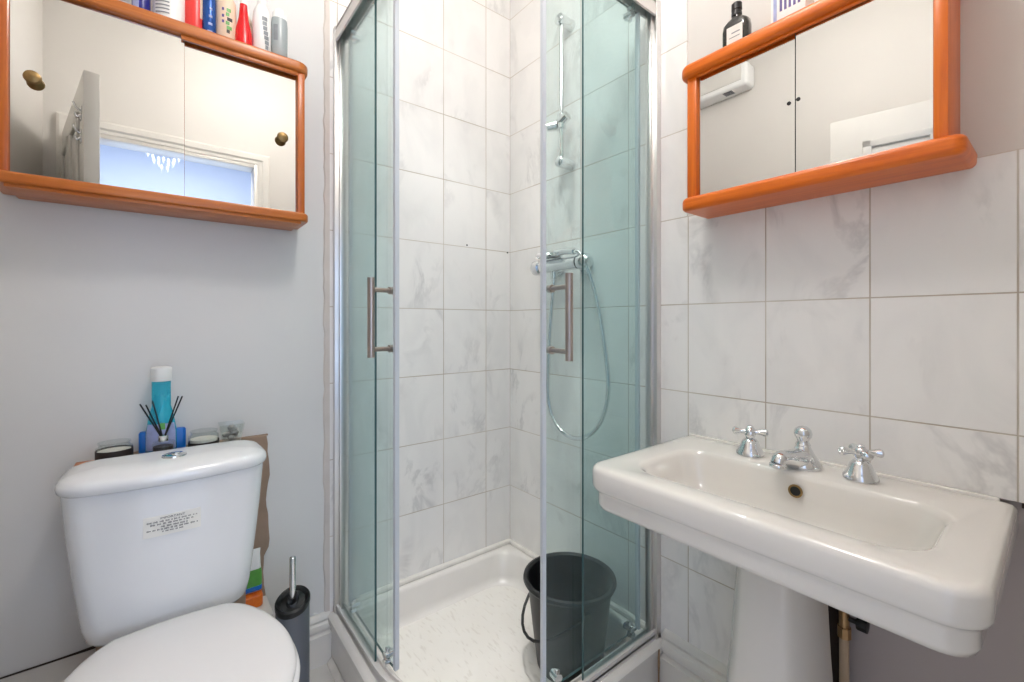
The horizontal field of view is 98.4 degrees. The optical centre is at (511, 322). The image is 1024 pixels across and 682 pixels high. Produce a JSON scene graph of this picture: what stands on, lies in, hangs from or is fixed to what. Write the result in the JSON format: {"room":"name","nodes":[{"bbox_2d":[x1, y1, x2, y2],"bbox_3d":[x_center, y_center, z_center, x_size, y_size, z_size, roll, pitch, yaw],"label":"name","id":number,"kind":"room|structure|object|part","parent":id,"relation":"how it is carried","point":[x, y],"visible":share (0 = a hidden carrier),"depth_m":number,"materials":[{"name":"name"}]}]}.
{"room":"bathroom","nodes":[
{"label":"bathroom","id":0,"kind":"room"},
{"bbox_2d":[0,0,509,677],"bbox_3d":[-0.668,-0.210,1.444,1.600,2.600,0.101,0,0,-38],"label":"wall","id":1,"kind":"structure","parent":0,"point":[92,300],"depth_m":1.41,"materials":[{"name":"paint"}]},
{"bbox_2d":[0,646,95,678],"bbox_3d":[-1.146,0.803,1.006,0.303,0.009,0.008,0,0,-38],"label":"trim","id":2,"kind":"structure","parent":1,"relation":"attached to","point":[92,647],"depth_m":1.05,"materials":[{"name":"black"}]},
{"bbox_2d":[73,460,93,466],"bbox_3d":[-0.981,0.338,1.046,0.085,0.008,0.098,0,0,-38],"label":"trim","id":3,"kind":"structure","parent":1,"relation":"attached to","point":[76,463],"depth_m":1.06,"materials":[{"name":"brown wood"}]},
{"bbox_2d":[0,593,273,681],"bbox_3d":[-0.964,0.948,1.068,0.670,0.285,0.135,0,0,-38],"label":"trim","id":4,"kind":"structure","parent":1,"relation":"attached to","point":[57,671],"depth_m":1.02,"materials":[{"name":"white wood"}]},
{"bbox_2d":[246,589,262,607],"bbox_3d":[-0.763,0.787,1.245,0.104,0.034,0.048,0,0,-38],"label":"packet","id":5,"kind":"object","parent":4,"relation":"on","point":[255,599],"visible":0.41,"depth_m":1.25,"materials":[{"name":"orange plastic"}]},
{"bbox_2d":[246,548,261,594],"bbox_3d":[-0.744,0.709,1.262,0.052,0.122,0.024,0,0,-38],"label":"packet","id":6,"kind":"object","parent":5,"relation":"on","point":[255,579],"visible":0.52,"depth_m":1.26,"materials":[{"name":"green plastic"}]},
{"bbox_2d":[0,0,307,230],"bbox_3d":[-0.867,-0.516,1.136,0.619,0.464,0.144,0,0,-38],"label":"upper cabinet","id":7,"kind":"object","parent":1,"relation":"attached to","point":[117,105],"visible":1,"depth_m":1.06,"materials":[{"name":"brown wood"}]},
{"bbox_3d":[-1.097,-0.517,0.965,0.019,0.404,0.128,0,0,-38],"label":"panel","id":8,"kind":"part","parent":7,"relation":"part of","materials":[{"name":"brown wood"}]},
{"bbox_3d":[-1.019,-0.521,0.940,0.029,0.029,0.025,0,0,-38],"label":"knob","id":9,"kind":"part","parent":7,"relation":"part of","materials":[{"name":"gold metal"}]},
{"bbox_3d":[-0.940,-0.516,1.021,0.296,0.399,0.005,0,0,-38],"label":"mirror door","id":10,"kind":"part","parent":7,"relation":"part of","materials":[{"name":"silver metal"}]},
{"bbox_2d":[132,0,150,10],"bbox_3d":[-0.915,-0.832,1.090,0.036,0.167,0.036,0,0,-38],"label":"toiletry bottle","id":11,"kind":"object","parent":7,"relation":"on","point":[145,4],"visible":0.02,"depth_m":1.08,"materials":[{"name":"blue plastic"}]},
{"bbox_2d":[152,0,184,22],"bbox_3d":[-0.872,-0.824,1.124,0.068,0.152,0.062,0,0,-38],"label":"tub","id":12,"kind":"object","parent":7,"relation":"on","point":[175,9],"visible":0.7,"depth_m":1.10,"materials":[{"name":"white plastic"}]},
{"bbox_2d":[185,0,202,27],"bbox_3d":[-0.831,-0.828,1.157,0.048,0.160,0.041,0,0,-38],"label":"toiletry tube","id":13,"kind":"object","parent":7,"relation":"on","point":[193,8],"visible":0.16,"depth_m":1.14,"materials":[{"name":"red plastic"}]},
{"bbox_2d":[202,0,215,32],"bbox_3d":[-0.800,-0.832,1.168,0.031,0.168,0.032,0,0,-38],"label":"spray can","id":14,"kind":"object","parent":7,"relation":"on","point":[209,6],"visible":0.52,"depth_m":1.16,"materials":[{"name":"blue metal"}]},
{"bbox_2d":[216,0,235,38],"bbox_3d":[-0.776,-0.829,1.199,0.049,0.162,0.040,0,0,-38],"label":"toiletry bottle","id":15,"kind":"object","parent":7,"relation":"on","point":[225,9],"visible":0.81,"depth_m":1.18,"materials":[{"name":"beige plastic"}]},
{"bbox_3d":[-0.732,-0.516,1.194,0.274,0.399,0.005,0,0,-38],"label":"mirror door","id":16,"kind":"part","parent":7,"relation":"part of","materials":[{"name":"silver metal"}]},
{"bbox_2d":[235,0,252,44],"bbox_3d":[-0.741,-0.824,1.221,0.043,0.151,0.039,0,0,-38],"label":"toiletry bottle","id":17,"kind":"object","parent":7,"relation":"on","point":[243,33],"visible":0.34,"depth_m":1.21,"materials":[{"name":"red plastic"}]},
{"bbox_2d":[247,8,251,32],"bbox_3d":[-0.764,-0.824,1.267,0.038,0.151,0.030,0,0,-38],"label":"toiletry bottle","id":18,"kind":"object","parent":7,"relation":"on","point":[249,19],"visible":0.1,"depth_m":1.26,"materials":[{"name":"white plastic"}]},
{"bbox_2d":[252,0,270,51],"bbox_3d":[-0.709,-0.834,1.252,0.048,0.171,0.039,0,0,-38],"label":"toiletry bottle","id":19,"kind":"object","parent":7,"relation":"on","point":[261,21],"visible":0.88,"depth_m":1.24,"materials":[{"name":"white plastic"}]},
{"bbox_2d":[271,8,287,56],"bbox_3d":[-0.674,-0.829,1.280,0.043,0.161,0.037,0,0,-38],"label":"toiletry bottle","id":20,"kind":"object","parent":7,"relation":"on","point":[279,29],"visible":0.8,"depth_m":1.27,"materials":[{"name":"grey plastic"}]},
{"bbox_3d":[-0.646,-0.521,1.243,0.029,0.029,0.025,0,0,-38],"label":"knob","id":21,"kind":"part","parent":7,"relation":"part of","materials":[{"name":"gold metal"}]},
{"bbox_3d":[-0.645,-0.517,1.321,0.019,0.404,0.128,0,0,-38],"label":"panel","id":22,"kind":"part","parent":7,"relation":"part of","materials":[{"name":"brown wood"}]},
{"bbox_2d":[96,434,269,650],"bbox_3d":[-0.843,0.569,1.174,0.373,0.472,0.116,0,0,-38],"label":"trim","id":23,"kind":"structure","parent":1,"relation":"attached to","point":[262,537],"depth_m":1.30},
{"bbox_2d":[95,441,133,459],"bbox_3d":[-0.964,0.310,1.071,0.070,0.046,0.070,0,0,-38],"label":"candle jar","id":24,"kind":"object","parent":23,"relation":"on","point":[118,450],"visible":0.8,"depth_m":1.06,"materials":[{"name":"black glass"}]},
{"bbox_2d":[145,366,176,450],"bbox_3d":[-0.903,0.223,1.138,0.064,0.221,0.043,0,0,-38],"label":"bottle","id":25,"kind":"object","parent":23,"relation":"on","point":[160,373],"visible":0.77,"depth_m":1.12,"materials":[{"name":"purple plastic"}]},
{"bbox_2d":[139,396,182,451],"bbox_3d":[-0.875,0.259,1.102,0.045,0.148,0.077,0,0,28],"label":"reed diffuser","id":26,"kind":"object","parent":23,"relation":"on","point":[161,437],"visible":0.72,"depth_m":1.10,"materials":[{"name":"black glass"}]},
{"bbox_2d":[139,427,185,452],"bbox_3d":[-0.921,0.305,1.166,0.098,0.056,0.018,0,0,-38],"label":"tub","id":27,"kind":"object","parent":23,"relation":"on","point":[180,431],"visible":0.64,"depth_m":1.18,"materials":[{"name":"blue plastic"}]},
{"bbox_2d":[188,429,218,446],"bbox_3d":[-0.823,0.309,1.180,0.069,0.047,0.069,0,0,-38],"label":"candle jar","id":28,"kind":"object","parent":23,"relation":"on","point":[208,439],"visible":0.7,"depth_m":1.17,"materials":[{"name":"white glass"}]},
{"bbox_2d":[218,422,244,440],"bbox_3d":[-0.780,0.305,1.228,0.060,0.056,0.060,0,0,-38],"label":"glass tumbler","id":29,"kind":"object","parent":23,"relation":"on","point":[233,431],"visible":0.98,"depth_m":1.22,"materials":[{"name":"glass"}]},
{"bbox_2d":[310,611,330,670],"bbox_3d":[-0.662,1.012,1.376,0.185,0.155,0.022,0,0,-38],"label":"baseboard","id":30,"kind":"structure","parent":1,"relation":"attached to","point":[320,629],"depth_m":1.41,"materials":[{"name":"white wood"}]},
{"bbox_2d":[310,663,334,681],"bbox_3d":[-0.136,1.115,0.769,1.800,0.050,1.820,0,0,-38],"label":"floor","id":31,"kind":"structure","parent":0,"point":[322,673],"depth_m":1.37,"materials":[{"name":"white tile"}]},
{"bbox_2d":[54,440,299,681],"bbox_3d":[-0.655,0.696,0.857,0.390,0.789,0.610,0,0,-38],"label":"toilet","id":32,"kind":"object","parent":31,"relation":"on","point":[160,544],"visible":1,"depth_m":0.94,"materials":[{"name":"white ceramic"}]},
{"bbox_3d":[-0.790,0.330,1.029,0.383,0.044,0.173,0,0,-38],"label":"cistern lid","id":33,"kind":"part","parent":32,"relation":"part of","materials":[{"name":"white ceramic"}]},
{"bbox_2d":[147,514,197,532],"bbox_3d":[-0.746,0.442,0.972,0.089,0.026,0.003,0,0,-38],"label":"print","id":34,"kind":"object","parent":32,"relation":"attached to","point":[160,523],"depth_m":0.97},
{"bbox_3d":[-0.603,0.643,0.791,0.378,0.021,0.429,0,0,-38],"label":"seat lid","id":35,"kind":"part","parent":32,"relation":"part of","materials":[{"name":"white plastic"}]},
{"bbox_3d":[-0.603,0.665,0.791,0.390,0.020,0.441,0,0,-38],"label":"seat","id":36,"kind":"part","parent":32,"relation":"part of","materials":[{"name":"white plastic"}]},
{"bbox_2d":[275,556,309,681],"bbox_3d":[-0.583,0.855,1.174,0.085,0.471,0.085,0,0,-38],"label":"toilet brush holder","id":37,"kind":"object","parent":31,"relation":"on","point":[292,606],"visible":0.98,"depth_m":1.16,"materials":[{"name":"grey plastic"}]},
{"bbox_3d":[-0.583,0.675,1.174,0.016,0.111,0.016,0,0,-38],"label":"brush handle","id":38,"kind":"part","parent":37,"relation":"part of","materials":[{"name":"silver metal"}]},
{"bbox_2d":[327,539,662,681],"bbox_3d":[-0.071,1.007,1.371,0.767,0.166,0.767,0,0,-38],"label":"shower tray","id":39,"kind":"object","parent":31,"relation":"on","point":[460,618],"visible":0.7,"depth_m":1.48,"materials":[{"name":"white ceramic"}]},
{"bbox_3d":[-0.099,1.080,1.181,1.031,0.020,0.351,0,0,7],"label":"floor trim","id":40,"kind":"part","parent":39,"relation":"part of","materials":[{"name":"white"}]},
{"bbox_2d":[333,0,660,681],"bbox_3d":[-0.089,-0.011,1.221,1.038,1.903,0.380,0,0,7],"label":"shower enclosure","id":41,"kind":"object","parent":39,"relation":"on","point":[345,32],"visible":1,"depth_m":1.31,"materials":[{"name":"metal"}]},
{"bbox_3d":[-0.465,-0.009,1.324,0.006,1.869,0.300,0,0,-38],"label":"fixed panel","id":42,"kind":"part","parent":41,"relation":"part of","materials":[{"name":"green glass"}]},
{"bbox_3d":[-0.413,-0.005,1.296,0.010,1.831,0.338,0,0,-38],"label":"sliding door","id":43,"kind":"part","parent":41,"relation":"part of","materials":[{"name":"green glass"}]},
{"bbox_3d":[-0.342,-0.014,1.155,0.075,0.206,0.020,0,0,-44],"label":"door handle","id":44,"kind":"part","parent":41,"relation":"part of","materials":[{"name":"silver metal"}]},
{"bbox_3d":[-0.089,-0.934,1.219,1.020,0.042,0.375,0,0,7],"label":"rail","id":45,"kind":"part","parent":41,"relation":"part of","materials":[{"name":"metal"}]},
{"bbox_3d":[-0.089,0.926,1.218,1.017,0.028,0.369,0,0,7],"label":"rail","id":46,"kind":"part","parent":41,"relation":"part of","materials":[{"name":"metal"}]},
{"bbox_3d":[0.116,-0.014,1.071,0.020,0.206,0.097,0,0,-27],"label":"door handle","id":47,"kind":"part","parent":41,"relation":"part of","materials":[{"name":"silver metal"}]},
{"bbox_3d":[0.300,-0.009,1.233,0.300,1.869,0.006,0,0,-38],"label":"fixed panel","id":48,"kind":"part","parent":41,"relation":"part of","materials":[{"name":"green glass"}]},
{"bbox_3d":[0.230,-0.005,1.206,0.365,1.831,0.014,0,0,-37],"label":"sliding door","id":49,"kind":"part","parent":41,"relation":"part of","materials":[{"name":"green glass"}]},
{"bbox_2d":[521,552,616,681],"bbox_3d":[0.174,0.911,1.364,0.293,0.268,0.289,0,0,-38],"label":"bucket","id":50,"kind":"object","parent":39,"relation":"on","point":[563,569],"visible":0.88,"depth_m":1.29,"materials":[{"name":"black plastic"}]},
{"bbox_3d":[0.106,0.876,1.347,0.152,0.113,0.279,0,0,-15],"label":"handle","id":51,"kind":"part","parent":50,"relation":"part of","materials":[{"name":"black plastic"}]},
{"bbox_2d":[593,425,1018,681],"bbox_3d":[0.521,0.657,0.879,0.429,0.865,0.620,0,0,-38],"label":"washbasin","id":52,"kind":"object","parent":31,"relation":"on","point":[927,564],"visible":1,"depth_m":0.81,"materials":[{"name":"beige ceramic"}]},
{"bbox_2d":[732,425,768,457],"bbox_3d":[0.568,0.279,1.055,0.072,0.071,0.072,0,0,-38],"label":"tap","id":53,"kind":"object","parent":52,"relation":"on","point":[749,447],"depth_m":1.04,"materials":[{"name":"silver metal"}]},
{"bbox_3d":[0.613,0.274,0.949,0.132,0.097,0.072,0,0,-38],"label":"spout","id":54,"kind":"part","parent":52,"relation":"part of","materials":[{"name":"silver metal"}]},
{"bbox_2d":[838,443,883,484],"bbox_3d":[0.700,0.279,0.887,0.068,0.071,0.068,0,0,-38],"label":"tap","id":55,"kind":"object","parent":52,"relation":"on","point":[859,471],"depth_m":0.88,"materials":[{"name":"silver metal"}]},
{"bbox_2d":[837,610,869,681],"bbox_3d":[0.708,0.760,0.918,0.028,0.660,0.054,0,0,-38],"label":"supply pipe","id":56,"kind":"object","parent":31,"relation":"on","point":[843,627],"visible":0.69,"depth_m":0.92,"materials":[{"name":"brown metal"}]},
{"bbox_3d":[0.713,0.618,0.911,0.028,0.028,0.037,0,0,-38],"label":"valve knob","id":57,"kind":"part","parent":56,"relation":"part of","materials":[{"name":"black plastic"}]},
{"bbox_2d":[510,0,1023,681],"bbox_3d":[0.528,-0.210,1.300,0.100,2.600,1.632,0,0,-38],"label":"wall","id":58,"kind":"structure","parent":0,"point":[889,318],"depth_m":1.11,"materials":[{"name":"tile"}]},
{"bbox_2d":[546,13,575,170],"bbox_3d":[0.176,-0.829,1.592,0.092,0.545,0.089,0,0,-38],"label":"riser rail","id":59,"kind":"object","parent":58,"relation":"attached to","point":[564,22],"visible":1,"depth_m":1.57,"materials":[{"name":"silver metal"}]},
{"bbox_2d":[530,247,610,440],"bbox_3d":[0.185,0.075,1.546,0.135,0.669,0.356,0,0,-38],"label":"mixer valve","id":60,"kind":"object","parent":58,"relation":"attached to","point":[556,265],"visible":0.88,"depth_m":1.52,"materials":[{"name":"silver metal"}]},
{"bbox_3d":[0.096,-0.207,1.671,0.058,0.058,0.050,0,0,-38],"label":"control knob","id":61,"kind":"part","parent":60,"relation":"part of","materials":[{"name":"silver metal"}]},
{"bbox_3d":[0.244,-0.207,1.482,0.058,0.058,0.050,0,0,-38],"label":"control knob","id":62,"kind":"part","parent":60,"relation":"part of","materials":[{"name":"silver metal"}]},
{"bbox_2d":[660,628,727,681],"bbox_3d":[0.716,0.997,0.964,0.036,0.186,0.872,0,0,-38],"label":"baseboard","id":63,"kind":"structure","parent":58,"relation":"attached to","point":[680,660],"depth_m":1.24,"materials":[{"name":"white wood"}]},
{"bbox_2d":[682,0,976,218],"bbox_3d":[0.640,-0.468,0.971,0.145,0.368,0.518,0,0,-38],"label":"upper cabinet","id":64,"kind":"object","parent":58,"relation":"attached to","point":[827,97],"visible":1,"depth_m":0.89,"materials":[{"name":"brown wood"}]},
{"bbox_3d":[0.504,-0.469,1.156,0.129,0.302,0.025,0,0,-38],"label":"panel","id":65,"kind":"part","parent":64,"relation":"part of","materials":[{"name":"brown wood"}]},
{"bbox_2d":[722,1,751,47],"bbox_3d":[0.553,-0.720,1.089,0.033,0.135,0.064,0,0,-38],"label":"bottle","id":66,"kind":"object","parent":64,"relation":"on","point":[739,26],"visible":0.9,"depth_m":1.08,"materials":[{"name":"black glass"}]},
{"bbox_3d":[0.540,-0.469,1.028,0.005,0.298,0.218,0,0,-38],"label":"mirror door","id":67,"kind":"part","parent":64,"relation":"part of","materials":[{"name":"silver metal"}]},
{"bbox_2d":[771,0,813,22],"bbox_3d":[0.629,-0.707,0.993,0.051,0.110,0.070,0,0,-38],"label":"box","id":68,"kind":"object","parent":64,"relation":"on","point":[780,9],"visible":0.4,"depth_m":0.98,"materials":[{"name":"white plastic"}]},
{"bbox_3d":[0.670,-0.469,0.856,0.005,0.298,0.214,0,0,-38],"label":"mirror door","id":69,"kind":"part","parent":64,"relation":"part of","materials":[{"name":"silver metal"}]},
{"bbox_3d":[0.786,-0.469,0.798,0.129,0.302,0.019,0,0,-38],"label":"panel","id":70,"kind":"part","parent":64,"relation":"part of","materials":[{"name":"brown wood"}]},
{"bbox_2d":[828,605,838,681],"bbox_3d":[0.693,0.617,1.002,0.026,0.573,0.104,0,0,-38],"label":"trim","id":71,"kind":"structure","parent":58,"relation":"attached to","point":[833,612],"depth_m":0.97,"materials":[{"name":"black"}]}
]}

